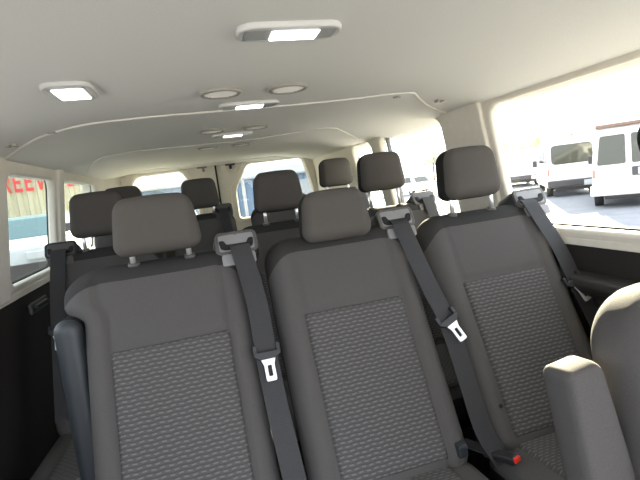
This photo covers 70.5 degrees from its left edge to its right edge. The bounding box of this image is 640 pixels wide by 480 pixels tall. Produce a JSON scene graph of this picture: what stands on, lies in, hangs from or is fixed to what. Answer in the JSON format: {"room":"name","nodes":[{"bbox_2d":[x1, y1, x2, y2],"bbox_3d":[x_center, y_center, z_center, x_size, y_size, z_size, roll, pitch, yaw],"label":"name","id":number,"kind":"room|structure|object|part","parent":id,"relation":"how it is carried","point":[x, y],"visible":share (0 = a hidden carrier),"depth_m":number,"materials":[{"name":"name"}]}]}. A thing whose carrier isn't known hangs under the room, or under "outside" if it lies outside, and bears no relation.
{"room":"vehicle interior","nodes":[
{"label":"vehicle interior","id":0,"kind":"room"},
{"bbox_2d":[0,281,59,479],"bbox_3d":[-1.038,0.687,1.549,0.100,0.918,4.400,-9,7,-14],"label":"panel","id":1,"kind":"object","parent":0,"point":[28,430],"depth_m":1.64,"materials":[{"name":"grey plastic"}]},
{"bbox_3d":[-1.158,0.265,1.862,0.014,0.044,0.200,-9,7,-14],"label":"door handle","id":2,"kind":"part","parent":1,"relation":"part of","materials":[{"name":"grey plastic"}]},
{"bbox_3d":[-1.144,0.261,1.858,0.020,0.018,0.135,-9,7,-14],"label":"lever","id":3,"kind":"part","parent":1,"relation":"part of","materials":[{"name":"grey plastic"}]},
{"bbox_2d":[5,160,103,294],"bbox_3d":[-1.099,-0.053,1.490,0.117,0.586,4.474,-9,7,-14],"label":"wall","id":4,"kind":"structure","parent":0,"point":[12,168],"depth_m":2.14,"materials":[{"name":"white plastic"}]},
{"bbox_2d":[0,157,10,306],"bbox_3d":[-1.066,-0.034,1.451,0.094,0.526,0.291,-9,7,-14],"label":"trim","id":5,"kind":"structure","parent":4,"relation":"attached to","point":[5,275],"depth_m":1.55,"materials":[{"name":"beige plastic"}]},
{"bbox_2d":[0,275,49,308],"bbox_3d":[-1.111,0.222,1.486,0.079,0.043,4.400,-9,7,-14],"label":"trim","id":6,"kind":"structure","parent":4,"relation":"attached to","point":[21,293],"depth_m":1.78,"materials":[{"name":"beige plastic"}]},
{"bbox_2d":[12,180,48,283],"bbox_3d":[-1.230,-0.054,1.893,0.082,0.488,0.641,-9,7,-14],"label":"window","id":7,"kind":"structure","parent":4,"relation":"in","point":[46,266],"depth_m":2.16,"materials":[{"name":"clear glass"}]},
{"bbox_2d":[56,169,65,241],"bbox_3d":[-1.282,-0.107,2.240,0.094,0.526,0.089,-9,7,-14],"label":"trim","id":8,"kind":"structure","parent":4,"relation":"attached to","point":[59,173],"depth_m":2.21,"materials":[{"name":"beige plastic"}]},
{"bbox_2d":[81,178,121,241],"bbox_3d":[-1.546,0.228,3.464,0.214,1.470,0.370,-9,7,-14],"label":"trim","id":9,"kind":"structure","parent":4,"relation":"attached to","point":[116,182],"depth_m":3.38,"materials":[{"name":"beige plastic"}]},
{"bbox_2d":[120,165,221,257],"bbox_3d":[-1.185,0.125,3.753,0.848,1.538,0.077,-9,7,-14],"label":"door","id":10,"kind":"structure","parent":4,"relation":"in","point":[206,171],"depth_m":3.72,"materials":[{"name":"grey plastic"}]},
{"bbox_3d":[-1.160,0.293,3.761,0.580,0.570,0.015,-9,7,-14],"label":"panel","id":11,"kind":"part","parent":10,"relation":"part of","materials":[{"name":"black plastic"}]},
{"bbox_2d":[87,128,357,171],"bbox_3d":[-0.556,-0.492,2.446,1.581,0.051,0.383,-7,7,-2],"label":"trim","id":12,"kind":"structure","parent":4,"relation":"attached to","point":[318,128],"depth_m":2.33,"materials":[{"name":"white plastic"}]},
{"bbox_2d":[5,92,446,159],"bbox_3d":[-0.292,-0.408,1.579,1.676,0.068,0.260,-8,7,-8],"label":"trim","id":13,"kind":"structure","parent":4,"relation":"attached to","point":[414,93],"depth_m":1.48,"materials":[{"name":"white plastic"}]},
{"bbox_2d":[0,0,639,184],"bbox_3d":[-0.288,-0.426,1.651,1.900,0.123,4.500,-9,7,-14],"label":"ceiling","id":14,"kind":"structure","parent":0,"point":[143,58],"depth_m":1.05,"materials":[{"name":"beige fabric"}]},
{"bbox_2d":[5,143,18,147],"bbox_3d":[-0.974,-0.299,1.430,0.032,0.010,0.028,-9,7,-14],"label":"clip","id":15,"kind":"object","parent":14,"relation":"attached to","point":[13,144],"visible":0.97,"depth_m":1.42,"materials":[{"name":"grey plastic"}]},
{"bbox_2d":[39,81,99,100],"bbox_3d":[-0.549,-0.327,0.998,0.100,0.014,0.148,-9,7,-14],"label":"recessed light","id":16,"kind":"object","parent":14,"relation":"in","point":[58,90],"visible":1,"depth_m":0.96,"materials":[{"name":"grey plastic"}]},
{"bbox_3d":[-0.549,-0.326,0.999,0.080,0.008,0.124,-9,7,-14],"label":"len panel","id":17,"kind":"part","parent":16,"relation":"part of","materials":[{"name":"grey plastic"}]},
{"bbox_2d":[197,146,217,149],"bbox_3d":[-0.627,-0.512,2.527,0.112,0.008,0.112,-9,7,-14],"label":"ceiling vent","id":18,"kind":"object","parent":14,"relation":"in","point":[208,147],"visible":1,"depth_m":2.50,"materials":[{"name":"grey plastic"}]},
{"bbox_2d":[198,128,224,133],"bbox_3d":[-0.452,-0.453,1.887,0.112,0.008,0.112,-9,7,-14],"label":"ceiling vent","id":19,"kind":"object","parent":14,"relation":"in","point":[212,130],"visible":1,"depth_m":1.86,"materials":[{"name":"grey plastic"}]},
{"bbox_2d":[202,130,220,133],"bbox_3d":[-0.452,-0.453,1.887,0.088,0.005,0.088,-9,7,-14],"label":"grille","id":20,"kind":"object","parent":19,"relation":"attached to","point":[203,131],"depth_m":1.89,"materials":[{"name":"grey plastic"}]},
{"bbox_2d":[199,87,241,98],"bbox_3d":[-0.265,-0.390,1.205,0.112,0.008,0.112,-9,7,-14],"label":"ceiling vent","id":21,"kind":"object","parent":14,"relation":"in","point":[219,92],"visible":1,"depth_m":1.19,"materials":[{"name":"grey plastic"}]},
{"bbox_2d":[204,91,236,97],"bbox_3d":[-0.265,-0.390,1.205,0.088,0.005,0.088,-9,7,-14],"label":"grille","id":22,"kind":"object","parent":21,"relation":"attached to","point":[207,94],"depth_m":1.21,"materials":[{"name":"beige plastic"}]},
{"bbox_2d":[212,131,252,137],"bbox_3d":[-0.400,-0.481,2.069,0.186,0.014,0.074,-9,7,-14],"label":"recessed light","id":23,"kind":"object","parent":14,"relation":"in","point":[233,134],"visible":0.96,"depth_m":2.04,"materials":[{"name":"grey plastic"}]},
{"bbox_2d":[231,143,249,146],"bbox_3d":[-0.451,-0.540,2.573,0.112,0.008,0.112,-9,7,-14],"label":"ceiling vent","id":24,"kind":"object","parent":14,"relation":"in","point":[238,144],"visible":1,"depth_m":2.54,"materials":[{"name":"grey plastic"}]},
{"bbox_2d":[219,99,278,109],"bbox_3d":[-0.220,-0.420,1.410,0.186,0.014,0.074,-9,7,-14],"label":"recessed light","id":25,"kind":"object","parent":14,"relation":"in","point":[272,102],"visible":1,"depth_m":1.39,"materials":[{"name":"grey plastic"}]},
{"bbox_3d":[-0.220,-0.420,1.411,0.166,0.008,0.050,-9,7,-14],"label":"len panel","id":26,"kind":"part","parent":25,"relation":"part of","materials":[{"name":"grey plastic"}]},
{"bbox_2d":[242,124,268,129],"bbox_3d":[-0.276,-0.481,1.933,0.112,0.008,0.112,-9,7,-14],"label":"ceiling vent","id":27,"kind":"object","parent":14,"relation":"in","point":[257,126],"visible":1,"depth_m":1.91,"materials":[{"name":"grey plastic"}]},
{"bbox_2d":[247,126,263,129],"bbox_3d":[-0.276,-0.481,1.933,0.088,0.005,0.088,-9,7,-14],"label":"grille","id":28,"kind":"object","parent":27,"relation":"attached to","point":[248,127],"depth_m":1.94,"materials":[{"name":"grey plastic"}]},
{"bbox_2d":[268,82,307,94],"bbox_3d":[-0.088,-0.418,1.251,0.112,0.008,0.112,-9,7,-14],"label":"ceiling vent","id":29,"kind":"object","parent":14,"relation":"in","point":[292,87],"visible":1,"depth_m":1.24,"materials":[{"name":"grey plastic"}]},
{"bbox_2d":[273,86,303,92],"bbox_3d":[-0.088,-0.418,1.251,0.088,0.005,0.088,-9,7,-14],"label":"grille","id":30,"kind":"object","parent":29,"relation":"attached to","point":[276,89],"depth_m":1.25,"materials":[{"name":"beige plastic"}]},
{"bbox_2d":[235,19,341,41],"bbox_3d":[-0.053,-0.362,0.787,0.186,0.014,0.074,-9,7,-14],"label":"recessed light","id":31,"kind":"object","parent":14,"relation":"in","point":[269,31],"visible":1,"depth_m":0.77,"materials":[{"name":"grey plastic"}]},
{"bbox_3d":[-0.053,-0.361,0.788,0.166,0.008,0.050,-9,7,-14],"label":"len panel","id":32,"kind":"part","parent":31,"relation":"part of","materials":[{"name":"grey plastic"}]},
{"bbox_2d":[434,99,444,102],"bbox_3d":[0.435,-0.505,1.642,0.032,0.010,0.028,-9,7,-14],"label":"clip","id":33,"kind":"object","parent":14,"relation":"attached to","point":[437,100],"visible":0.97,"depth_m":1.64,"materials":[{"name":"grey plastic"}]},
{"bbox_2d":[274,441,491,479],"bbox_3d":[-0.073,1.040,1.721,1.920,0.060,4.760,-9,7,-14],"label":"floor","id":34,"kind":"structure","parent":0,"point":[481,463],"depth_m":1.85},
{"bbox_2d":[30,190,162,479],"bbox_3d":[-0.737,0.463,1.587,0.439,1.276,0.806,-9,7,-14],"label":"passenger seat","id":35,"kind":"object","parent":34,"relation":"on","point":[90,213],"visible":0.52,"depth_m":1.75,"materials":[{"name":"fabric"}]},
{"bbox_2d":[30,433,72,479],"bbox_3d":[-0.661,0.717,1.455,0.432,0.170,0.462,-9,7,-14],"label":"cushion","id":36,"kind":"object","parent":35,"relation":"on","point":[57,464],"depth_m":1.35,"materials":[{"name":"fabric"}]},
{"bbox_2d":[44,240,81,266],"bbox_3d":[-1.023,0.062,1.812,0.124,0.114,0.147,-9,7,-14],"label":"outlet","id":37,"kind":"object","parent":35,"relation":"attached to","point":[67,253],"depth_m":1.76,"materials":[{"name":"grey plastic"}]},
{"bbox_3d":[-0.666,0.652,1.432,0.280,0.050,0.400,-9,7,-14],"label":"woven panel","id":38,"kind":"part","parent":35,"relation":"part of","materials":[{"name":"fabric"}]},
{"bbox_3d":[-0.939,0.001,1.801,0.014,0.118,0.025,-9,7,-14],"label":"post","id":39,"kind":"part","parent":35,"relation":"part of","materials":[{"name":"silver metal"}]},
{"bbox_3d":[-0.794,0.365,1.752,0.424,0.662,0.389,-9,7,-14],"label":"backrest","id":40,"kind":"part","parent":35,"relation":"part of","materials":[{"name":"fabric"}]},
{"bbox_2d":[95,186,166,257],"bbox_3d":[-0.978,0.370,2.381,0.384,1.318,0.801,-9,7,-14],"label":"passenger seat","id":41,"kind":"object","parent":34,"relation":"on","point":[126,191],"visible":0.05,"depth_m":2.56,"materials":[{"name":"fabric"}]},
{"bbox_3d":[-1.040,0.245,2.544,0.376,0.662,0.385,-9,7,-14],"label":"backrest","id":42,"kind":"part","parent":41,"relation":"part of","materials":[{"name":"fabric"}]},
{"bbox_2d":[53,192,306,479],"bbox_3d":[-0.289,0.511,0.969,0.526,1.224,0.801,-9,7,-14],"label":"passenger seat","id":43,"kind":"object","parent":34,"relation":"on","point":[170,369],"visible":1,"depth_m":1.10,"materials":[{"name":"fabric"}]},
{"bbox_3d":[-0.587,0.420,1.133,0.064,0.462,0.111,-9,7,-14],"label":"armrest","id":44,"kind":"part","parent":43,"relation":"part of","materials":[{"name":"grey plastic"}]},
{"bbox_3d":[-0.489,0.038,1.176,0.014,0.089,0.016,-9,7,-14],"label":"post","id":45,"kind":"part","parent":43,"relation":"part of","materials":[{"name":"silver metal"}]},
{"bbox_3d":[-0.370,0.391,1.127,0.452,0.662,0.386,-9,7,-14],"label":"backrest","id":46,"kind":"part","parent":43,"relation":"part of","materials":[{"name":"fabric"}]},
{"bbox_3d":[-0.318,0.448,1.055,0.280,0.387,0.199,-9,7,-14],"label":"woven panel","id":47,"kind":"part","parent":43,"relation":"part of","materials":[{"name":"fabric"}]},
{"bbox_3d":[-0.353,0.016,1.211,0.014,0.089,0.016,-9,7,-14],"label":"post","id":48,"kind":"part","parent":43,"relation":"part of","materials":[{"name":"silver metal"}]},
{"bbox_2d":[213,229,258,266],"bbox_3d":[-0.236,0.030,1.280,0.124,0.114,0.147,-9,7,-14],"label":"outlet","id":49,"kind":"object","parent":43,"relation":"attached to","point":[232,248],"depth_m":1.23,"materials":[{"name":"grey plastic"}]},
{"bbox_3d":[-0.122,0.317,1.109,0.036,0.052,0.028,-9,7,-14],"label":"tongue blade","id":50,"kind":"part","parent":43,"relation":"part of","materials":[{"name":"silver metal"}]},
{"bbox_2d":[175,178,237,255],"bbox_3d":[-0.571,0.308,2.487,0.384,1.314,0.801,-9,7,-14],"label":"passenger seat","id":51,"kind":"object","parent":34,"relation":"on","point":[202,192],"visible":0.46,"depth_m":2.67,"materials":[{"name":"fabric"}]},
{"bbox_3d":[-0.603,0.241,2.571,0.280,0.387,0.199,-9,7,-14],"label":"woven panel","id":52,"kind":"part","parent":51,"relation":"part of","materials":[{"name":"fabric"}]},
{"bbox_3d":[-0.633,0.180,2.649,0.376,0.662,0.385,-9,7,-14],"label":"backrest","id":53,"kind":"part","parent":51,"relation":"part of","materials":[{"name":"fabric"}]},
{"bbox_2d":[212,203,232,218],"bbox_3d":[-0.596,-0.165,2.777,0.124,0.114,0.147,-9,7,-14],"label":"outlet","id":54,"kind":"object","parent":51,"relation":"attached to","point":[219,211],"depth_m":2.72,"materials":[{"name":"grey plastic"}]},
{"bbox_2d":[242,170,306,478],"bbox_3d":[-0.019,0.348,1.774,0.482,1.276,0.811,-9,7,-14],"label":"passenger seat","id":55,"kind":"object","parent":34,"relation":"on","point":[279,190],"visible":0.19,"depth_m":1.95,"materials":[{"name":"fabric"}]},
{"bbox_3d":[-0.241,-0.110,1.982,0.014,0.118,0.025,-9,7,-14],"label":"post","id":56,"kind":"part","parent":55,"relation":"part of","materials":[{"name":"silver metal"}]},
{"bbox_3d":[-0.096,0.254,1.933,0.424,0.662,0.389,-9,7,-14],"label":"backrest","id":57,"kind":"part","parent":55,"relation":"part of","materials":[{"name":"fabric"}]},
{"bbox_3d":[-0.067,0.315,1.857,0.280,0.387,0.199,-9,7,-14],"label":"woven panel","id":58,"kind":"part","parent":55,"relation":"part of","materials":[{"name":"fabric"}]},
{"bbox_3d":[0.033,0.541,1.613,0.280,0.050,0.400,-9,7,-14],"label":"woven panel","id":59,"kind":"part","parent":55,"relation":"part of","materials":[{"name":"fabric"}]},
{"bbox_2d":[285,390,303,464],"bbox_3d":[0.037,0.606,1.637,0.432,0.170,0.462,-9,7,-14],"label":"cushion","id":60,"kind":"object","parent":55,"relation":"on","point":[287,392],"depth_m":1.43,"materials":[{"name":"fabric"}]},
{"bbox_3d":[-0.105,-0.132,2.017,0.014,0.118,0.025,-9,7,-14],"label":"post","id":61,"kind":"part","parent":55,"relation":"part of","materials":[{"name":"silver metal"}]},
{"bbox_2d":[251,193,305,225],"bbox_3d":[-0.121,0.242,2.604,0.384,1.304,0.801,-9,7,-14],"label":"passenger seat","id":62,"kind":"object","parent":34,"relation":"on","point":[256,218],"visible":0.05,"depth_m":2.78,"materials":[{"name":"fabric"}]},
{"bbox_3d":[-0.184,0.109,2.766,0.376,0.662,0.385,-9,7,-14],"label":"backrest","id":63,"kind":"part","parent":62,"relation":"part of","materials":[{"name":"fabric"}]},
{"bbox_2d":[318,158,369,208],"bbox_3d":[0.258,0.161,2.701,0.400,1.344,0.809,-9,7,-14],"label":"passenger seat","id":64,"kind":"object","parent":34,"relation":"on","point":[333,171],"visible":0.15,"depth_m":2.89,"materials":[{"name":"fabric"}]},
{"bbox_2d":[264,187,520,479],"bbox_3d":[0.216,0.453,1.102,0.516,1.179,0.801,-9,7,-14],"label":"passenger seat","id":65,"kind":"object","parent":34,"relation":"on","point":[371,399],"visible":1,"depth_m":1.19,"materials":[{"name":"fabric"}]},
{"bbox_3d":[0.112,0.315,1.250,0.424,0.662,0.389,-9,7,-14],"label":"backrest","id":66,"kind":"part","parent":65,"relation":"part of","materials":[{"name":"fabric"}]},
{"bbox_3d":[0.141,0.375,1.174,0.280,0.387,0.199,-9,7,-14],"label":"woven panel","id":67,"kind":"part","parent":65,"relation":"part of","materials":[{"name":"fabric"}]},
{"bbox_2d":[371,206,416,238],"bbox_3d":[0.223,-0.043,1.399,0.124,0.114,0.147,-9,7,-14],"label":"outlet","id":68,"kind":"object","parent":65,"relation":"attached to","point":[397,222],"depth_m":1.35,"materials":[{"name":"grey plastic"}]},
{"bbox_3d":[0.240,0.601,0.931,0.280,0.050,0.400,-9,7,-14],"label":"woven panel","id":69,"kind":"part","parent":65,"relation":"part of","materials":[{"name":"fabric"}]},
{"bbox_3d":[0.372,0.248,1.233,0.044,0.057,0.030,-10,8,-24],"label":"tongue blade","id":70,"kind":"part","parent":65,"relation":"part of","materials":[{"name":"silver metal"}]},
{"bbox_2d":[451,462,488,479],"bbox_3d":[0.245,0.666,0.954,0.432,0.170,0.462,-9,7,-14],"label":"cushion","id":71,"kind":"object","parent":65,"relation":"on","point":[459,470],"depth_m":1.11,"materials":[{"name":"fabric"}]},
{"bbox_2d":[357,151,476,440],"bbox_3d":[0.458,0.258,1.896,0.482,1.306,0.811,-9,7,-14],"label":"passenger seat","id":72,"kind":"object","parent":34,"relation":"on","point":[378,171],"visible":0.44,"depth_m":2.08,"materials":[{"name":"fabric"}]},
{"bbox_3d":[0.234,-0.202,2.110,0.014,0.149,0.038,-9,7,-14],"label":"post","id":73,"kind":"part","parent":72,"relation":"part of","materials":[{"name":"silver metal"}]},
{"bbox_3d":[0.370,-0.223,2.146,0.014,0.149,0.038,-9,7,-14],"label":"post","id":74,"kind":"part","parent":72,"relation":"part of","materials":[{"name":"silver metal"}]},
{"bbox_3d":[0.382,0.178,2.058,0.424,0.662,0.389,-9,7,-14],"label":"backrest","id":75,"kind":"part","parent":72,"relation":"part of","materials":[{"name":"fabric"}]},
{"bbox_2d":[406,190,436,210],"bbox_3d":[0.494,-0.179,2.206,0.124,0.114,0.147,-9,7,-14],"label":"outlet","id":76,"kind":"object","parent":72,"relation":"attached to","point":[424,200],"depth_m":2.15,"materials":[{"name":"grey plastic"}]},
{"bbox_3d":[0.412,0.239,1.981,0.280,0.387,0.199,-9,7,-14],"label":"woven panel","id":77,"kind":"part","parent":72,"relation":"part of","materials":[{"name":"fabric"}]},
{"bbox_3d":[0.511,0.465,1.738,0.280,0.050,0.400,-9,7,-14],"label":"woven panel","id":78,"kind":"part","parent":72,"relation":"part of","materials":[{"name":"fabric"}]},
{"bbox_2d":[449,386,468,420],"bbox_3d":[0.515,0.530,1.761,0.432,0.170,0.462,-9,7,-14],"label":"cushion","id":79,"kind":"object","parent":72,"relation":"on","point":[455,391],"depth_m":1.51,"materials":[{"name":"fabric"}]},
{"bbox_3d":[0.528,0.643,1.779,0.340,0.062,0.430,-9,7,-14],"label":"seat","id":80,"kind":"part","parent":72,"relation":"part of","materials":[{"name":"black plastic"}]},
{"bbox_2d":[415,145,597,479],"bbox_3d":[0.650,0.346,1.212,0.481,1.255,0.810,-9,7,-14],"label":"passenger seat","id":81,"kind":"object","parent":34,"relation":"on","point":[497,267],"visible":0.78,"depth_m":1.33,"materials":[{"name":"fabric"}]},
{"bbox_3d":[0.410,-0.117,1.413,0.014,0.112,0.022,-9,7,-14],"label":"post","id":82,"kind":"part","parent":81,"relation":"part of","materials":[{"name":"silver metal"}]},
{"bbox_3d":[0.545,-0.139,1.448,0.014,0.112,0.022,-9,7,-14],"label":"post","id":83,"kind":"part","parent":81,"relation":"part of","materials":[{"name":"silver metal"}]},
{"bbox_3d":[0.600,0.302,1.293,0.280,0.387,0.199,-9,7,-14],"label":"woven panel","id":84,"kind":"part","parent":81,"relation":"part of","materials":[{"name":"fabric"}]},
{"bbox_2d":[497,187,550,215],"bbox_3d":[0.682,-0.116,1.518,0.124,0.114,0.147,-9,7,-14],"label":"outlet","id":85,"kind":"object","parent":81,"relation":"attached to","point":[532,201],"depth_m":1.47,"materials":[{"name":"grey plastic"}]},
{"bbox_2d":[490,447,565,479],"bbox_3d":[0.704,0.594,1.073,0.432,0.170,0.462,-9,7,-14],"label":"cushion","id":86,"kind":"object","parent":81,"relation":"on","point":[536,463],"depth_m":1.11,"materials":[{"name":"fabric"}]},
{"bbox_3d":[0.700,0.528,1.050,0.280,0.050,0.400,-9,7,-14],"label":"woven panel","id":87,"kind":"part","parent":81,"relation":"part of","materials":[{"name":"fabric"}]},
{"bbox_3d":[0.782,0.154,1.351,0.044,0.056,0.030,-9,7,-14],"label":"tongue blade","id":88,"kind":"part","parent":81,"relation":"part of","materials":[{"name":"silver metal"}]},
{"bbox_2d":[543,127,639,479],"bbox_3d":[0.732,0.416,0.554,0.582,1.261,0.785,-9,7,-14],"label":"seat","id":89,"kind":"object","parent":34,"relation":"on","point":[595,406],"visible":1,"depth_m":0.68,"materials":[{"name":"fabric"}]},
{"bbox_3d":[0.450,0.372,0.715,0.136,0.386,0.104,-9,7,-14],"label":"armrest","id":90,"kind":"part","parent":89,"relation":"part of","materials":[{"name":"fabric"}]},
{"bbox_3d":[0.729,0.366,0.718,0.492,0.646,0.305,-9,7,-14],"label":"backrest","id":91,"kind":"part","parent":89,"relation":"part of","materials":[{"name":"fabric"}]},
{"bbox_2d":[312,50,639,243],"bbox_3d":[0.576,-0.320,1.924,0.123,0.586,4.474,-9,7,-14],"label":"window frame","id":92,"kind":"structure","parent":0,"point":[490,107],"depth_m":1.59,"materials":[{"name":"beige plastic"}]},
{"bbox_2d":[129,156,292,174],"bbox_3d":[-0.861,-0.639,3.750,1.870,0.045,0.128,-9,7,-14],"label":"trim","id":93,"kind":"structure","parent":92,"relation":"attached to","point":[268,157],"depth_m":3.70,"materials":[{"name":"beige plastic"}]},
{"bbox_2d":[216,157,317,230],"bbox_3d":[-0.344,-0.009,3.972,0.950,1.538,0.077,-9,7,-14],"label":"door","id":94,"kind":"structure","parent":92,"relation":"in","point":[229,175],"depth_m":3.81,"materials":[{"name":"beige plastic"}]},
{"bbox_2d":[316,173,337,190],"bbox_3d":[0.164,-0.029,3.790,0.115,1.470,0.600,-9,7,-14],"label":"trim","id":95,"kind":"structure","parent":92,"relation":"attached to","point":[317,174],"depth_m":3.93,"materials":[{"name":"beige plastic"}]},
{"bbox_2d":[385,138,404,203],"bbox_3d":[0.433,-0.357,2.554,0.089,0.453,0.019,-9,7,-14],"label":"trim","id":96,"kind":"structure","parent":92,"relation":"attached to","point":[387,140],"depth_m":2.53,"materials":[{"name":"grey plastic"}]},
{"bbox_2d":[440,102,500,211],"bbox_3d":[0.598,-0.285,1.780,0.099,0.526,0.261,-9,7,-14],"label":"trim","id":97,"kind":"structure","parent":92,"relation":"attached to","point":[464,126],"depth_m":1.74,"materials":[{"name":"beige plastic"}]},
{"bbox_2d":[497,111,639,230],"bbox_3d":[0.854,-0.217,1.008,0.090,0.508,1.381,-9,7,-14],"label":"window","id":98,"kind":"structure","parent":92,"relation":"in","point":[553,223],"depth_m":1.37,"materials":[{"name":"clear glass"}]},
{"bbox_2d":[561,236,639,252],"bbox_3d":[0.673,-0.061,1.949,0.079,0.043,4.400,-9,7,-14],"label":"trim","id":99,"kind":"structure","parent":92,"relation":"attached to","point":[629,247],"depth_m":1.30,"materials":[{"name":"beige plastic"}]},
{"bbox_2d":[550,244,639,343],"bbox_3d":[0.731,0.406,2.008,0.070,0.918,4.400,-9,7,-14],"label":"wall","id":100,"kind":"structure","parent":0,"point":[616,263],"depth_m":1.32,"materials":[{"name":"black plastic"}]},
{"bbox_2d":[558,266,639,300],"bbox_3d":[0.796,0.142,1.345,0.071,0.082,0.540,-9,7,-14],"label":"trim","id":101,"kind":"structure","parent":100,"relation":"attached to","point":[595,285],"depth_m":1.29,"materials":[{"name":"black plastic"}]},
{"label":"outside","id":102,"kind":"structure","parent":0,"visible":0},
{"bbox_2d":[371,172,639,227],"bbox_3d":[-7.151,-5.394,65.207,300.000,0.100,250.000,-9,7,-14],"label":"ground","id":103,"kind":"structure","parent":102,"point":[576,206],"depth_m":15.05,"materials":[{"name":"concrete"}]},
{"bbox_2d":[7,177,81,217],"bbox_3d":[-10.702,-0.441,13.858,8.300,3.760,2.460,-9,7,-14],"label":"shipping container","id":104,"kind":"object","parent":103,"relation":"on","point":[25,197],"visible":0.24,"depth_m":13.20,"materials":[{"name":"beige metal"}]},
{"bbox_2d":[8,211,91,281],"bbox_3d":[-6.225,0.479,9.723,2.310,1.968,4.715,-10,8,-18],"label":"car","id":105,"kind":"object","parent":103,"relation":"on","point":[27,234],"visible":0.19,"depth_m":8.16,"materials":[{"name":"grey paint"}]},
{"bbox_2d":[65,223,69,230],"bbox_3d":[-4.944,-0.258,8.896,0.200,0.160,0.100,-10,8,-18],"label":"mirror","id":106,"kind":"object","parent":105,"relation":"on","point":[67,225],"depth_m":8.85,"materials":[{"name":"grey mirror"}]},
{"bbox_2d":[134,157,359,216],"bbox_3d":[-5.715,-2.340,27.313,15.400,3.000,8.500,-9,7,-14],"label":"building","id":107,"kind":"structure","parent":103,"relation":"on","point":[245,196],"depth_m":23.58,"materials":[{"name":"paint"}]},
{"bbox_3d":[-3.891,-1.907,23.689,0.180,2.600,0.140,-9,7,-14],"label":"door post","id":108,"kind":"part","parent":107,"relation":"part of","materials":[{"name":"grey paint"}]},
{"bbox_2d":[380,175,433,194],"bbox_3d":[7.154,-4.540,37.867,2.160,1.498,4.515,-12,9,-34],"label":"car","id":109,"kind":"object","parent":103,"relation":"on","point":[415,183],"visible":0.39,"depth_m":36.27,"materials":[{"name":"grey paint"}]},
{"bbox_2d":[415,144,445,179],"bbox_3d":[17.925,-12.318,72.312,4.979,5.548,4.884,-9,7,-14],"label":"tree","id":110,"kind":"object","parent":103,"relation":"on","point":[429,155],"visible":0.78,"depth_m":71.42,"materials":[{"name":"green plant"}]},
{"bbox_3d":[17.823,-13.125,72.209,4.979,3.909,4.884,-9,7,-14],"label":"crown","id":111,"kind":"part","parent":110,"relation":"part of","materials":[{"name":"green plant"}]},
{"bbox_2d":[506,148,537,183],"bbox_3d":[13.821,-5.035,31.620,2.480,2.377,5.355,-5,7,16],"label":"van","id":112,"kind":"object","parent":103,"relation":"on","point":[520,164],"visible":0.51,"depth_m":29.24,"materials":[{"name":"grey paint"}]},
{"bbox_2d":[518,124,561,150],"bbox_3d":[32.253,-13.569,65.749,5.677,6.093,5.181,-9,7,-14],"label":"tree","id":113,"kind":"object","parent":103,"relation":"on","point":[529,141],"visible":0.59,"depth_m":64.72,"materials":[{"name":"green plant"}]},
{"bbox_2d":[532,132,593,196],"bbox_3d":[11.509,-3.557,21.348,2.460,2.607,5.355,-4,8,21],"label":"van","id":114,"kind":"object","parent":103,"relation":"on","point":[562,164],"visible":0.83,"depth_m":19.13,"materials":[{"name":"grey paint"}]},
{"bbox_3d":[11.173,-2.421,18.784,0.360,0.220,0.020,-4,8,21],"label":"number plate","id":115,"kind":"part","parent":114,"relation":"part of","materials":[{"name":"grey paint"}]},
{"bbox_2d":[588,119,639,205],"bbox_3d":[10.666,-2.713,15.695,2.460,2.567,5.440,-2,9,33],"label":"van","id":116,"kind":"object","parent":103,"relation":"on","point":[615,158],"visible":1,"depth_m":13.82,"materials":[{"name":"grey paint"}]},
{"bbox_2d":[588,156,591,163],"bbox_3d":[10.461,-3.088,17.468,0.200,0.320,0.100,-2,9,33],"label":"mirror","id":117,"kind":"object","parent":116,"relation":"attached to","point":[589,157],"depth_m":17.44,"materials":[{"name":"grey mirror"}]}
]}

